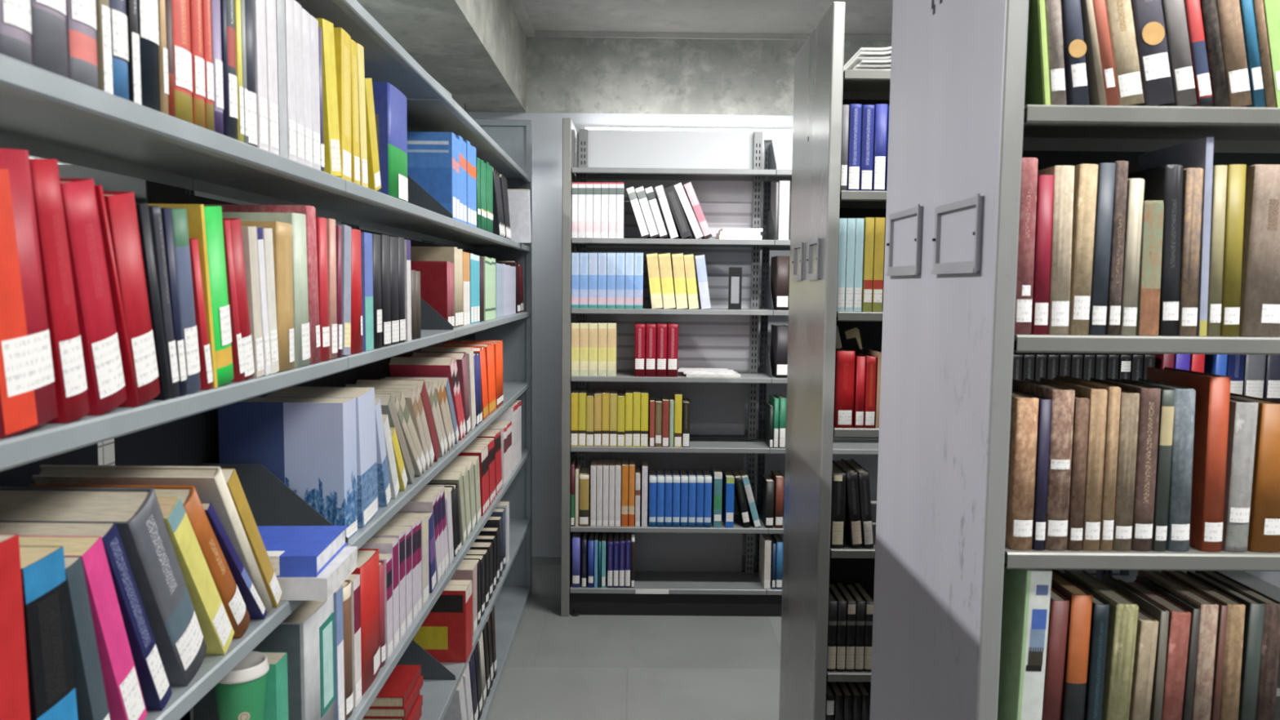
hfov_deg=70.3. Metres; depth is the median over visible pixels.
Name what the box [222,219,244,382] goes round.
hardcover book
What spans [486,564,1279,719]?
floor
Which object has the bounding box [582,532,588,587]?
hardcover book
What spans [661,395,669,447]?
volume
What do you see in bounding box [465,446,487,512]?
volume
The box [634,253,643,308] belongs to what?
volume
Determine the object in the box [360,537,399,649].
volume
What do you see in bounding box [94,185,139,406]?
hardcover book
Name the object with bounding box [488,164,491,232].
hardcover book
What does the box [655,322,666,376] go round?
hardcover book
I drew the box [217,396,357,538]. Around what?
paperback book
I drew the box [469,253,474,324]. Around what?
paperback book
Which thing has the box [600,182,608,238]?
volume
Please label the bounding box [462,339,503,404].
hardcover book
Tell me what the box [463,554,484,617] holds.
hardcover book
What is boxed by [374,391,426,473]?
volume
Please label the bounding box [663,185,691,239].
volume
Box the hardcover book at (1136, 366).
[1123,353,1143,380]
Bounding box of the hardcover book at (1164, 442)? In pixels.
[1105,378,1175,551]
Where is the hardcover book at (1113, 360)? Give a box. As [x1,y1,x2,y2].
[1099,353,1119,379]
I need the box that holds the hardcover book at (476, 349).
[431,346,485,419]
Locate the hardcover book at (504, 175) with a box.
[503,175,509,239]
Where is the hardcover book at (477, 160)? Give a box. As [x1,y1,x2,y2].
[475,157,480,228]
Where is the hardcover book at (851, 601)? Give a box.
[834,581,856,671]
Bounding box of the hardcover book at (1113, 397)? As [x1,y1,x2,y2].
[1056,375,1120,551]
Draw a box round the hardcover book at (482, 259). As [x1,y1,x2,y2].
[481,257,484,320]
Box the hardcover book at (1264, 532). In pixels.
[1230,392,1279,552]
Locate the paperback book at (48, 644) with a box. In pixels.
[19,546,78,719]
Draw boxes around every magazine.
[677,367,728,373]
[683,369,734,374]
[684,371,741,377]
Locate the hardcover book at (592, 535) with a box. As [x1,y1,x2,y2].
[587,532,595,587]
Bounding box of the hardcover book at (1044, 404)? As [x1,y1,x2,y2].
[1011,388,1051,550]
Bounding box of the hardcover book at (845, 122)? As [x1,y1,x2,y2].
[840,104,848,191]
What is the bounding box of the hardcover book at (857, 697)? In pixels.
[845,681,862,719]
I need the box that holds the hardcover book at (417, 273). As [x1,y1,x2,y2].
[415,271,421,338]
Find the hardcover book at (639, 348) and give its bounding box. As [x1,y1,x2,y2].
[634,322,644,376]
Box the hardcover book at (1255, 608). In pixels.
[1186,570,1265,719]
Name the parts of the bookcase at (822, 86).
panel, shelf, panel, shelf, shelf, shelf, shelf, shelf, shelf, panel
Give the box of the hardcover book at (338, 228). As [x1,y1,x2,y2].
[335,225,342,356]
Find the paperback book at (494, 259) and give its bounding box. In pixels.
[493,258,495,318]
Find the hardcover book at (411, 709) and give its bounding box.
[361,692,419,719]
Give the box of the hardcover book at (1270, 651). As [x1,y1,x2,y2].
[1195,570,1279,719]
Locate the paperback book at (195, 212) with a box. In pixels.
[147,204,217,387]
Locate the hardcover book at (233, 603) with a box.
[31,484,249,638]
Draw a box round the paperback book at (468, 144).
[462,140,471,225]
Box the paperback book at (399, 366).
[388,356,462,440]
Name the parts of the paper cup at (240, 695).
lid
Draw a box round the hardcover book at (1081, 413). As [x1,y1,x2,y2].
[1066,395,1089,551]
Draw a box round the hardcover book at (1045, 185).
[1031,174,1053,334]
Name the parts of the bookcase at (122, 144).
panel, panel, shelf, shelf, shelf, shelf, panel, panel, shelf, shelf, shelf, shelf, shelf, shelf, shelf, shelf, shelf, shelf, shelf, shelf, shelf, shelf, panel, shelf, shelf, shelf, shelf, shelf, shelf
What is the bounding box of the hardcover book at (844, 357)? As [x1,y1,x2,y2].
[833,347,855,427]
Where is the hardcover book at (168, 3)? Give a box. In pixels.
[164,0,175,117]
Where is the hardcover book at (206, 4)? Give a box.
[201,0,214,131]
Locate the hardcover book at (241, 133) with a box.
[234,0,244,142]
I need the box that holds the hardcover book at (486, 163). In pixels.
[484,161,488,231]
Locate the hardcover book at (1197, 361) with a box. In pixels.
[1189,354,1204,373]
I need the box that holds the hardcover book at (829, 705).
[825,680,835,719]
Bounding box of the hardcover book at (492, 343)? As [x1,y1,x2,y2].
[443,341,496,410]
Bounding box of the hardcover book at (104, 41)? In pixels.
[95,0,113,94]
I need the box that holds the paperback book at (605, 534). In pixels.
[601,532,607,587]
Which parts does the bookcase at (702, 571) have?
panel, panel, panel, panel, panel, panel, shelf, shelf, shelf, shelf, shelf, shelf, shelf, shelf, shelf, shelf, shelf, shelf, shelf, shelf, shelf, shelf, shelf, shelf, shelf, shelf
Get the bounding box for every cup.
[213,651,269,719]
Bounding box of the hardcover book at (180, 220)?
[171,208,200,393]
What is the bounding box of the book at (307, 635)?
[190,593,335,719]
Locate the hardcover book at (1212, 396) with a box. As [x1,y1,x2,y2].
[1146,366,1231,551]
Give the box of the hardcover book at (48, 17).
[30,0,68,78]
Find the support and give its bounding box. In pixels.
[726,266,742,309]
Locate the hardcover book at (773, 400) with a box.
[768,394,779,448]
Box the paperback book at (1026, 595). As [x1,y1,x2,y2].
[997,553,1052,719]
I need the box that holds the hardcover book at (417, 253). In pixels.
[410,246,457,327]
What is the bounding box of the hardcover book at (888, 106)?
[884,104,889,191]
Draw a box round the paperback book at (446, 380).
[384,377,458,444]
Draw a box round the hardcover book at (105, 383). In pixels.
[59,177,127,415]
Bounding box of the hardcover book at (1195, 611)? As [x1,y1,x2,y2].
[1136,575,1200,719]
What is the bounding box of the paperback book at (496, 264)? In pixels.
[495,262,498,317]
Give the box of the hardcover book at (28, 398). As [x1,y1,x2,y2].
[0,148,57,438]
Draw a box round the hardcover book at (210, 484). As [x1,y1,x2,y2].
[32,464,271,615]
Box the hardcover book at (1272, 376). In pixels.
[1263,355,1279,401]
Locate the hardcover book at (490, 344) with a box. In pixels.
[462,342,493,412]
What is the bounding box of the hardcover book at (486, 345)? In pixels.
[444,342,491,414]
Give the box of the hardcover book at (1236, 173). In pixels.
[1220,164,1246,336]
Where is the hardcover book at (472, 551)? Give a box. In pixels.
[466,548,488,608]
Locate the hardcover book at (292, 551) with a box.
[257,525,347,577]
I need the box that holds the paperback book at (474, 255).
[473,254,476,323]
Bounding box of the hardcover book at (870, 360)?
[855,352,876,427]
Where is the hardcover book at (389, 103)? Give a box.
[372,81,408,202]
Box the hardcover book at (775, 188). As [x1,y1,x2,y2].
[770,182,778,239]
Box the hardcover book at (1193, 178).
[1177,167,1204,335]
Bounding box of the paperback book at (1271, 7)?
[1262,0,1279,107]
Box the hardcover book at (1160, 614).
[1101,574,1168,719]
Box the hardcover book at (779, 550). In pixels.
[771,533,782,589]
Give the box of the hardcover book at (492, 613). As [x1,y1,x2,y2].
[489,604,496,679]
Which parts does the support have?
plate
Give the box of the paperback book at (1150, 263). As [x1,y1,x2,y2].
[1135,200,1164,335]
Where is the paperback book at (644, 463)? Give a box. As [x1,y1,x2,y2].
[641,459,647,526]
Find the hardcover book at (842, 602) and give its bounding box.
[828,582,846,671]
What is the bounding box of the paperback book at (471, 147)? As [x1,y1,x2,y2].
[470,144,473,226]
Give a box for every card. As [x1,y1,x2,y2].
[835,325,842,348]
[844,327,862,349]
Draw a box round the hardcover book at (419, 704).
[408,694,422,719]
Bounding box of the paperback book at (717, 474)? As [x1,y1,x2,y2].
[711,466,722,527]
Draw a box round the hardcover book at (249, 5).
[244,0,257,146]
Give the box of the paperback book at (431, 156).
[407,131,456,219]
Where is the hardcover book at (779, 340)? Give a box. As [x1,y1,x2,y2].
[770,324,788,377]
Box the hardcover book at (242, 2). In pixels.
[240,0,248,143]
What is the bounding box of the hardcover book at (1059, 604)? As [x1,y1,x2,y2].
[1041,586,1069,719]
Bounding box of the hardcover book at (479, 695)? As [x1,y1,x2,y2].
[474,642,482,719]
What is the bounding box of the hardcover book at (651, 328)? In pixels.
[644,322,656,376]
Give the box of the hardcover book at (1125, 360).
[1111,353,1131,379]
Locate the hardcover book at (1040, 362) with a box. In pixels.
[1023,352,1047,382]
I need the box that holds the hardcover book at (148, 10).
[137,0,160,111]
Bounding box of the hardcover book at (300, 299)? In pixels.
[222,212,310,367]
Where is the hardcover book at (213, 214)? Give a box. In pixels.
[204,205,234,386]
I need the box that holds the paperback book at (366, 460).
[265,386,378,527]
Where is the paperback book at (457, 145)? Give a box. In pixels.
[455,137,459,221]
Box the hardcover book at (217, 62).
[210,0,223,134]
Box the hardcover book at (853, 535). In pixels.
[832,458,862,547]
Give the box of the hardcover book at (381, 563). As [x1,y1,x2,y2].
[378,560,386,667]
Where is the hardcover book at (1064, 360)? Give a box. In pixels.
[1047,352,1071,376]
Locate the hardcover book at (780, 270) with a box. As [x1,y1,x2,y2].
[770,255,789,310]
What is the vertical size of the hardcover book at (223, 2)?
0.260 m
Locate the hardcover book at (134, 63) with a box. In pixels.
[125,0,142,105]
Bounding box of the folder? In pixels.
[1138,137,1213,336]
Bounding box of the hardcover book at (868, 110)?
[859,104,875,191]
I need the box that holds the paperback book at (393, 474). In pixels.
[382,414,399,498]
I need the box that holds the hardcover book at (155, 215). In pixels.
[147,205,179,397]
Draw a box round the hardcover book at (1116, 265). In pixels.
[1105,160,1128,335]
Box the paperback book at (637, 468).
[635,466,639,526]
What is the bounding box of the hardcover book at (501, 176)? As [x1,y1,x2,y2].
[499,173,507,238]
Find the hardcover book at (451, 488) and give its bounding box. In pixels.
[440,485,457,556]
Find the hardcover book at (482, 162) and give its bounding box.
[480,160,484,230]
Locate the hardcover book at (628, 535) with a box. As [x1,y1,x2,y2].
[625,532,631,587]
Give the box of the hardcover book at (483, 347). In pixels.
[434,345,488,417]
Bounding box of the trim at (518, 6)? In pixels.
[509,0,891,41]
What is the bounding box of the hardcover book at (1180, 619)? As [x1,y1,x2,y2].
[1118,578,1191,719]
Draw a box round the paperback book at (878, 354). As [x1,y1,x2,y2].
[863,348,881,427]
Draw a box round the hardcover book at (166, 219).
[160,207,186,395]
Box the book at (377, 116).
[374,114,379,191]
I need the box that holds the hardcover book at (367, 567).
[351,548,380,695]
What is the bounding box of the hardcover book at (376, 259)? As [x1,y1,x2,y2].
[372,233,382,348]
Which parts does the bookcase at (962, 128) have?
panel, shelf, shelf, shelf, panel, shelf, shelf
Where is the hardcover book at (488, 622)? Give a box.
[486,613,493,688]
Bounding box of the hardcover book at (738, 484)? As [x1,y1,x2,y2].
[731,469,751,527]
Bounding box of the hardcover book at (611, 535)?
[607,532,613,587]
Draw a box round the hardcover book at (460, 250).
[459,248,463,325]
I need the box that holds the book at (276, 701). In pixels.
[261,652,288,719]
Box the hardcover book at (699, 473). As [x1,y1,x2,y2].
[694,469,703,527]
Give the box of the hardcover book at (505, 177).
[505,177,511,239]
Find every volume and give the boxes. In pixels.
[240,226,264,377]
[253,0,268,151]
[256,226,271,375]
[262,228,279,373]
[265,0,279,155]
[275,0,288,158]
[284,0,297,161]
[293,0,304,164]
[302,8,312,167]
[310,14,320,170]
[315,17,341,175]
[333,27,351,182]
[345,384,434,466]
[351,39,359,184]
[355,379,439,462]
[356,43,368,187]
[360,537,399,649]
[364,77,381,191]
[371,528,405,639]
[374,387,430,469]
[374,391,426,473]
[374,393,414,484]
[378,553,393,659]
[380,378,452,450]
[380,525,412,631]
[383,520,417,621]
[388,517,422,613]
[391,396,422,475]
[392,513,429,606]
[396,511,435,592]
[398,493,441,583]
[417,489,445,577]
[421,485,448,572]
[424,382,448,453]
[425,382,444,457]
[428,471,466,545]
[439,378,454,447]
[441,465,471,538]
[443,675,466,719]
[444,490,453,565]
[447,460,475,531]
[452,455,480,524]
[457,448,484,515]
[462,662,473,719]
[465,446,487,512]
[466,444,488,508]
[469,440,492,505]
[473,439,493,502]
[475,437,495,498]
[476,432,498,495]
[481,431,500,492]
[483,430,502,489]
[484,426,505,484]
[487,426,506,481]
[488,423,508,479]
[491,422,510,476]
[493,420,511,474]
[494,405,515,470]
[510,404,515,466]
[511,401,519,463]
[514,400,519,461]
[515,400,521,459]
[515,404,517,466]
[570,389,580,445]
[571,253,579,307]
[571,321,581,375]
[572,182,577,237]
[577,182,586,237]
[578,389,587,446]
[579,253,588,308]
[579,321,590,376]
[585,182,593,237]
[586,392,595,446]
[588,253,598,308]
[588,321,599,376]
[590,459,597,526]
[593,182,601,238]
[594,390,602,446]
[596,459,604,526]
[597,253,607,308]
[598,321,608,376]
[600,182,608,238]
[601,389,610,446]
[602,458,609,526]
[606,253,616,308]
[607,321,617,376]
[608,182,616,238]
[608,459,615,526]
[609,390,617,446]
[614,459,621,526]
[616,182,624,238]
[616,253,625,308]
[617,392,625,446]
[621,458,628,526]
[625,253,634,308]
[625,389,632,446]
[626,186,649,238]
[628,458,635,526]
[632,388,640,446]
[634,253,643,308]
[635,186,658,238]
[640,389,648,446]
[644,186,667,238]
[645,253,662,308]
[648,396,654,446]
[654,185,678,239]
[654,398,662,446]
[657,253,675,308]
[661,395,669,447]
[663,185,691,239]
[668,396,674,447]
[670,253,687,309]
[673,391,682,447]
[674,182,702,239]
[683,182,712,239]
[683,253,698,309]
[693,254,711,309]
[715,235,761,239]
[716,231,759,236]
[718,227,762,232]
[777,180,790,239]
[836,217,847,311]
[844,217,855,311]
[853,217,864,311]
[861,217,874,311]
[871,217,884,311]
[882,218,885,311]
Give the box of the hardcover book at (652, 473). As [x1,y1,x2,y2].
[648,469,656,526]
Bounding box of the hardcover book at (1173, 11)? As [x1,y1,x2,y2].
[1160,0,1197,106]
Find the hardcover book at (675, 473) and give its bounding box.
[671,469,679,527]
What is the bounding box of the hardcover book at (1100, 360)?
[1087,353,1106,379]
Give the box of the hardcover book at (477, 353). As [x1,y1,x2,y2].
[476,352,482,423]
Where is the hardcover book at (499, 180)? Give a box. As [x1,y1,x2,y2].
[497,171,505,237]
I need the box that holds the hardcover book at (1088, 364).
[1070,352,1095,380]
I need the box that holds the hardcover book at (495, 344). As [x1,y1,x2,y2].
[493,342,499,408]
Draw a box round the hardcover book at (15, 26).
[0,0,31,64]
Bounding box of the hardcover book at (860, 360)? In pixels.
[853,353,865,427]
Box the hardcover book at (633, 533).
[631,532,635,587]
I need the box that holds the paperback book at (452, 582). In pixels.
[447,579,472,654]
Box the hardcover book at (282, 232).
[240,221,294,371]
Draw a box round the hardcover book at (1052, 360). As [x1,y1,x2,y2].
[1035,352,1058,379]
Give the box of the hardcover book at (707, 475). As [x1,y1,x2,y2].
[702,469,711,527]
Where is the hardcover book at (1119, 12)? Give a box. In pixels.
[1104,0,1144,106]
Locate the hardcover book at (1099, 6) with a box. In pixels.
[1092,0,1119,105]
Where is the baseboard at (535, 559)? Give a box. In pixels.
[531,555,560,564]
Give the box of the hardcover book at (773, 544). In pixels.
[768,533,776,589]
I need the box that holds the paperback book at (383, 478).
[374,398,391,506]
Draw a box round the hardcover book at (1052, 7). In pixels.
[1044,0,1066,105]
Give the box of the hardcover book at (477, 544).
[470,541,493,599]
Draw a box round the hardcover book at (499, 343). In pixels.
[497,342,501,406]
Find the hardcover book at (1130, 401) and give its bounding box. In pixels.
[1112,389,1139,551]
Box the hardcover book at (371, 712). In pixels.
[363,675,422,718]
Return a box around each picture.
[413,626,448,649]
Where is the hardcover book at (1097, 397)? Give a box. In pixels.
[1040,377,1107,551]
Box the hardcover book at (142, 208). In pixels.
[135,202,171,399]
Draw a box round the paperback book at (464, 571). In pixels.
[450,562,477,635]
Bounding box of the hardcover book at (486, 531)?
[479,526,499,584]
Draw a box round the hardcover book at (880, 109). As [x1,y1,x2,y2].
[871,103,887,191]
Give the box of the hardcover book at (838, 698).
[826,673,844,719]
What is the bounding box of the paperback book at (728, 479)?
[721,469,734,527]
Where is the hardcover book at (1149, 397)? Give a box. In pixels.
[1089,377,1160,551]
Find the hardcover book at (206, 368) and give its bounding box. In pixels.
[189,238,213,389]
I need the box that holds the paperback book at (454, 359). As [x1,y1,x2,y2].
[452,357,466,437]
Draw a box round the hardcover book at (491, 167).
[490,165,493,233]
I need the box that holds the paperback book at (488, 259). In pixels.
[487,257,489,319]
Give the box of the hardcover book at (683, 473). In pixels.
[679,469,688,527]
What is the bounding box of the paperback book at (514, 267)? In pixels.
[514,266,515,313]
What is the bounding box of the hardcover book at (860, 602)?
[844,583,865,671]
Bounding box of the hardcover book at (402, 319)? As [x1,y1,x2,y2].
[395,236,405,342]
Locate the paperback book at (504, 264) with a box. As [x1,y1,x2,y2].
[501,263,505,315]
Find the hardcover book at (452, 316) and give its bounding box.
[450,262,454,328]
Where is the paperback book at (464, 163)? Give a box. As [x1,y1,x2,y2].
[462,141,466,223]
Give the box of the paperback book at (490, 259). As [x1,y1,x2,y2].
[489,258,491,319]
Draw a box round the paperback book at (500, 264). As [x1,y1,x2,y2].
[500,263,502,316]
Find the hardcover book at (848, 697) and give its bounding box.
[836,681,853,719]
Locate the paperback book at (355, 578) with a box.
[346,573,361,707]
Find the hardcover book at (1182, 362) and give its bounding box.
[1173,354,1190,370]
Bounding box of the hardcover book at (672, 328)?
[666,322,678,377]
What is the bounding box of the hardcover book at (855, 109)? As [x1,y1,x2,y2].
[846,103,862,191]
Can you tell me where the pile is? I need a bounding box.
[843,46,891,71]
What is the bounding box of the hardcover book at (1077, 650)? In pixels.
[1051,569,1092,719]
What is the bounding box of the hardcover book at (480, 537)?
[475,534,496,591]
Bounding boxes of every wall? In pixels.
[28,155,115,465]
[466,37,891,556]
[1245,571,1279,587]
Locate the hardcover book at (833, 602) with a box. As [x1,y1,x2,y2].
[826,587,837,671]
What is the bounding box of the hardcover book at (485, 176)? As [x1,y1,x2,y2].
[484,163,486,231]
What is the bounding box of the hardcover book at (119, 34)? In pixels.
[109,0,128,100]
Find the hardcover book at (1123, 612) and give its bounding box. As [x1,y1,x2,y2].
[1064,569,1138,719]
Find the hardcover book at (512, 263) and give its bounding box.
[495,260,518,312]
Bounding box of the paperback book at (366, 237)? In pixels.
[360,231,373,351]
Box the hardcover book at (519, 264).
[518,263,522,311]
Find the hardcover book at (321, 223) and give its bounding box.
[315,217,329,361]
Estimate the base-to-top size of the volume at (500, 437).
0.249 m
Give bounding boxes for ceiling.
[522,0,893,35]
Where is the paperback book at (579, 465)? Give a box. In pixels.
[575,462,581,526]
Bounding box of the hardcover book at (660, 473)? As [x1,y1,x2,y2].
[656,468,664,527]
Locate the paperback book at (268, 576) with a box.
[221,468,282,607]
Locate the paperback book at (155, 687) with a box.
[0,521,172,711]
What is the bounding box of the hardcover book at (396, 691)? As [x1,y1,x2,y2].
[369,665,421,707]
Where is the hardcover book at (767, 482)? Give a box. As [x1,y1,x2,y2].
[760,474,774,528]
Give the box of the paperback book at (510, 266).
[510,266,511,314]
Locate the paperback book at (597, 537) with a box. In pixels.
[594,532,599,587]
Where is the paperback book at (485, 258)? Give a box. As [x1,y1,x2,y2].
[481,256,487,320]
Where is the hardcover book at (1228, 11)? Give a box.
[1215,0,1252,106]
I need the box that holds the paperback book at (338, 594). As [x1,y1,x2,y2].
[333,586,344,719]
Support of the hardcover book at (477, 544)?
on the bookcase at (122, 144)
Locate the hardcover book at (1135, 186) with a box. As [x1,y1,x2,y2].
[1119,177,1144,335]
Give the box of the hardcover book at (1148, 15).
[1130,0,1174,106]
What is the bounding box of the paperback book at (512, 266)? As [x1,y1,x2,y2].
[511,266,512,314]
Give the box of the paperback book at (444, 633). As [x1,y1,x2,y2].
[413,584,469,662]
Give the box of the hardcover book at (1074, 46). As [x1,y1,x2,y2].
[1060,0,1088,105]
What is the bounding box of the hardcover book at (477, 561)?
[461,558,480,625]
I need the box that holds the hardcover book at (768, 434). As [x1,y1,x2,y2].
[764,401,773,448]
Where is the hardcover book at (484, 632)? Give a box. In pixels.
[482,622,489,697]
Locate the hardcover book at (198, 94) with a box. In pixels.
[189,0,205,128]
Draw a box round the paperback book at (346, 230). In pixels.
[335,224,351,355]
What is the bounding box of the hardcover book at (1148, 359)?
[1135,353,1155,379]
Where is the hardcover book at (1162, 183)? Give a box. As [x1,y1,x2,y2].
[1127,164,1182,335]
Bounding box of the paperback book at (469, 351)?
[420,346,475,430]
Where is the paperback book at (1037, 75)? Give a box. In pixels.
[1024,0,1050,105]
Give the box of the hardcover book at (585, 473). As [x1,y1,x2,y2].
[579,466,591,526]
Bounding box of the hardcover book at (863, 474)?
[843,458,873,548]
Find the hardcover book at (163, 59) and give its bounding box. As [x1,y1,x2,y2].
[157,0,168,115]
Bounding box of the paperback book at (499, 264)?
[497,263,500,317]
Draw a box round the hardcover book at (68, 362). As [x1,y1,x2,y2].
[29,159,89,422]
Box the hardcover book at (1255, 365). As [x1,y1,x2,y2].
[1242,355,1266,398]
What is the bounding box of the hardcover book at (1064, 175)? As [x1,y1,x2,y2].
[1037,165,1074,334]
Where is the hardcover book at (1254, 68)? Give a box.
[1239,0,1265,106]
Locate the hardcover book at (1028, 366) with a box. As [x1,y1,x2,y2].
[1013,351,1035,380]
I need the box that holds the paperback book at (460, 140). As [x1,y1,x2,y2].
[455,135,463,222]
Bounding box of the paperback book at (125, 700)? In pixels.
[18,535,146,719]
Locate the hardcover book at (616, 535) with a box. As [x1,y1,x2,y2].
[613,532,619,587]
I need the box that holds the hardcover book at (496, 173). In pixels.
[495,168,503,236]
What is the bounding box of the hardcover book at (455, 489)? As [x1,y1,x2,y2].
[426,483,461,551]
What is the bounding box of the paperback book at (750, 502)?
[738,469,760,527]
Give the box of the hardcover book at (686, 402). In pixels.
[681,397,689,447]
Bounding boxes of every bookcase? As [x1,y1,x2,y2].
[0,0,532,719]
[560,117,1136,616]
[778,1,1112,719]
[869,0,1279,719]
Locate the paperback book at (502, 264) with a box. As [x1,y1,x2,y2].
[502,264,503,316]
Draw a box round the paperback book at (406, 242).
[404,239,411,341]
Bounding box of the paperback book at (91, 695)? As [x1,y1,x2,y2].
[64,555,110,719]
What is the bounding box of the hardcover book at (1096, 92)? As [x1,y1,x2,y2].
[1080,0,1106,105]
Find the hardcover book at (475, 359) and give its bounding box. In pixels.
[473,352,479,426]
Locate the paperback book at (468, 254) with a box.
[466,252,470,324]
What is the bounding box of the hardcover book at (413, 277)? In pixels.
[410,270,416,339]
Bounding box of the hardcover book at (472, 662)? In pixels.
[468,649,478,719]
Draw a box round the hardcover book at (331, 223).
[326,218,337,359]
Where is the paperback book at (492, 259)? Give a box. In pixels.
[489,257,493,319]
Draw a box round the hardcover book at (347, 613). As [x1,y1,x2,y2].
[340,579,353,719]
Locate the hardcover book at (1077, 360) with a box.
[1058,352,1083,378]
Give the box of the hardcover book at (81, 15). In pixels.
[65,0,98,88]
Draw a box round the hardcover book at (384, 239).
[378,234,391,346]
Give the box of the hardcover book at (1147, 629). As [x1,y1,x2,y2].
[1128,608,1159,719]
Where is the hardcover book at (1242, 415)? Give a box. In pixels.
[1222,397,1258,551]
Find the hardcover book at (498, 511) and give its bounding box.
[490,507,506,570]
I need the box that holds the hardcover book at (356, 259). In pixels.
[351,228,362,354]
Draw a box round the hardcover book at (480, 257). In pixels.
[479,256,481,321]
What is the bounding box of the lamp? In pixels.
[580,126,792,141]
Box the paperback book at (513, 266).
[512,266,514,314]
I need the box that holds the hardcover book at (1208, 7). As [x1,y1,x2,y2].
[1200,0,1229,106]
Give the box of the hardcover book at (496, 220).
[493,166,501,235]
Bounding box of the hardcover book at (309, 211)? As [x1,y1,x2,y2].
[203,204,320,364]
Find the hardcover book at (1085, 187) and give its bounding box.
[1068,163,1097,334]
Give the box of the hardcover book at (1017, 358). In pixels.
[1012,353,1022,380]
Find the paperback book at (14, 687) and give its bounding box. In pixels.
[0,533,30,719]
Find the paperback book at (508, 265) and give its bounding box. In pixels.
[508,265,510,315]
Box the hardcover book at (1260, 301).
[1239,164,1279,337]
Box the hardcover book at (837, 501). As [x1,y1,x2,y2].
[830,461,846,548]
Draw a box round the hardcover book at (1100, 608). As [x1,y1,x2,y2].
[1056,569,1109,719]
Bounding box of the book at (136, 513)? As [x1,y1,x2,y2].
[0,486,207,686]
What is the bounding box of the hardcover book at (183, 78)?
[171,0,192,123]
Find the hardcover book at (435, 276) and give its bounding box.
[410,261,451,324]
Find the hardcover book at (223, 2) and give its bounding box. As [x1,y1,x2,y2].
[220,0,229,137]
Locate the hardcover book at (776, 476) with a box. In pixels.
[770,470,784,528]
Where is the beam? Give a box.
[356,0,525,112]
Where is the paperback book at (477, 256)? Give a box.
[476,255,479,322]
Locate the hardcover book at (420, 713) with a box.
[415,708,422,719]
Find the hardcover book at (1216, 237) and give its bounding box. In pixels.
[1206,164,1227,336]
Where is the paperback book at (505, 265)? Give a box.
[505,265,506,315]
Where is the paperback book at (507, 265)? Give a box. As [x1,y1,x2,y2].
[506,265,508,315]
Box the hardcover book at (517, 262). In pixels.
[517,262,520,311]
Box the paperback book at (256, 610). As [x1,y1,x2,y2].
[201,502,266,619]
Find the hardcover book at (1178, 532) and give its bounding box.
[1120,378,1195,551]
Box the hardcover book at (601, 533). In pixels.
[598,532,602,587]
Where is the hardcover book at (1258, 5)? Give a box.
[1252,0,1275,107]
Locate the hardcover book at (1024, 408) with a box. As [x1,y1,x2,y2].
[1004,391,1039,550]
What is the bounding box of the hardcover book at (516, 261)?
[515,261,519,312]
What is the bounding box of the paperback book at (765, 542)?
[758,533,771,589]
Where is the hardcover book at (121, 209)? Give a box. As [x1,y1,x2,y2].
[102,191,160,404]
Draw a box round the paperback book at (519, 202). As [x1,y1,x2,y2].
[507,189,531,242]
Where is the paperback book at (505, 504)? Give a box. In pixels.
[496,501,509,563]
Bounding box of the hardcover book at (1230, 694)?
[1161,570,1245,719]
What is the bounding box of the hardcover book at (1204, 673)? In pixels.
[1137,569,1218,719]
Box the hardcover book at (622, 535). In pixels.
[618,532,625,587]
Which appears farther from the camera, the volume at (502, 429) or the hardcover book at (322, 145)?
the volume at (502, 429)
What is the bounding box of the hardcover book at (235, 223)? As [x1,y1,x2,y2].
[222,217,254,379]
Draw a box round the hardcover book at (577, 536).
[572,532,582,587]
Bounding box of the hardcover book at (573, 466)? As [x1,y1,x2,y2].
[570,458,577,526]
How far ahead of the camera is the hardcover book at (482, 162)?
3.35 m
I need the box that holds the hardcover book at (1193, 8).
[1183,0,1213,106]
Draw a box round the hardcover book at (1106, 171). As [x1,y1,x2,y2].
[1088,162,1115,334]
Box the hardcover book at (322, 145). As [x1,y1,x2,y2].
[318,26,324,171]
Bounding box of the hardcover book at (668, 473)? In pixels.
[663,469,672,527]
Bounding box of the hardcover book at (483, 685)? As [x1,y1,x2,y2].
[477,631,486,707]
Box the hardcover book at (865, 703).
[854,682,870,719]
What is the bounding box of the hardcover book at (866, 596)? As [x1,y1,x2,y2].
[852,582,873,671]
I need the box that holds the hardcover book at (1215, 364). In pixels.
[1204,354,1227,376]
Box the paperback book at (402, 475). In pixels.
[389,426,407,490]
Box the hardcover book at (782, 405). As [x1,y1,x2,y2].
[774,394,786,448]
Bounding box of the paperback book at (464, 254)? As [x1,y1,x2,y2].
[462,251,466,325]
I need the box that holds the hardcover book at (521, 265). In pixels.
[520,265,524,311]
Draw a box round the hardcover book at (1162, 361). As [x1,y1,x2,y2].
[1146,353,1174,368]
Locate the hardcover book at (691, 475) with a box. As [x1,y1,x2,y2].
[686,469,696,527]
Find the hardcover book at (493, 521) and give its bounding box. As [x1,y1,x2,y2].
[484,515,502,577]
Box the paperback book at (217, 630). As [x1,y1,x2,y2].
[156,496,234,654]
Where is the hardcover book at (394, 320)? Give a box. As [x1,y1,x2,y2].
[389,235,399,344]
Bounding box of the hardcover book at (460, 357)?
[411,351,471,435]
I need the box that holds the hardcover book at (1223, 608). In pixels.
[1160,572,1228,719]
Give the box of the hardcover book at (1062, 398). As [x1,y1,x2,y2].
[1012,378,1075,550]
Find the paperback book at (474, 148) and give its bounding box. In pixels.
[472,146,476,226]
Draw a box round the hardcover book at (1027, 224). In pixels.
[1014,157,1038,333]
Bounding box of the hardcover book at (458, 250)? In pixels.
[457,248,460,326]
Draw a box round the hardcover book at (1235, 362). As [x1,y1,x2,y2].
[1226,354,1244,395]
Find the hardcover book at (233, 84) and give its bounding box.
[226,0,238,139]

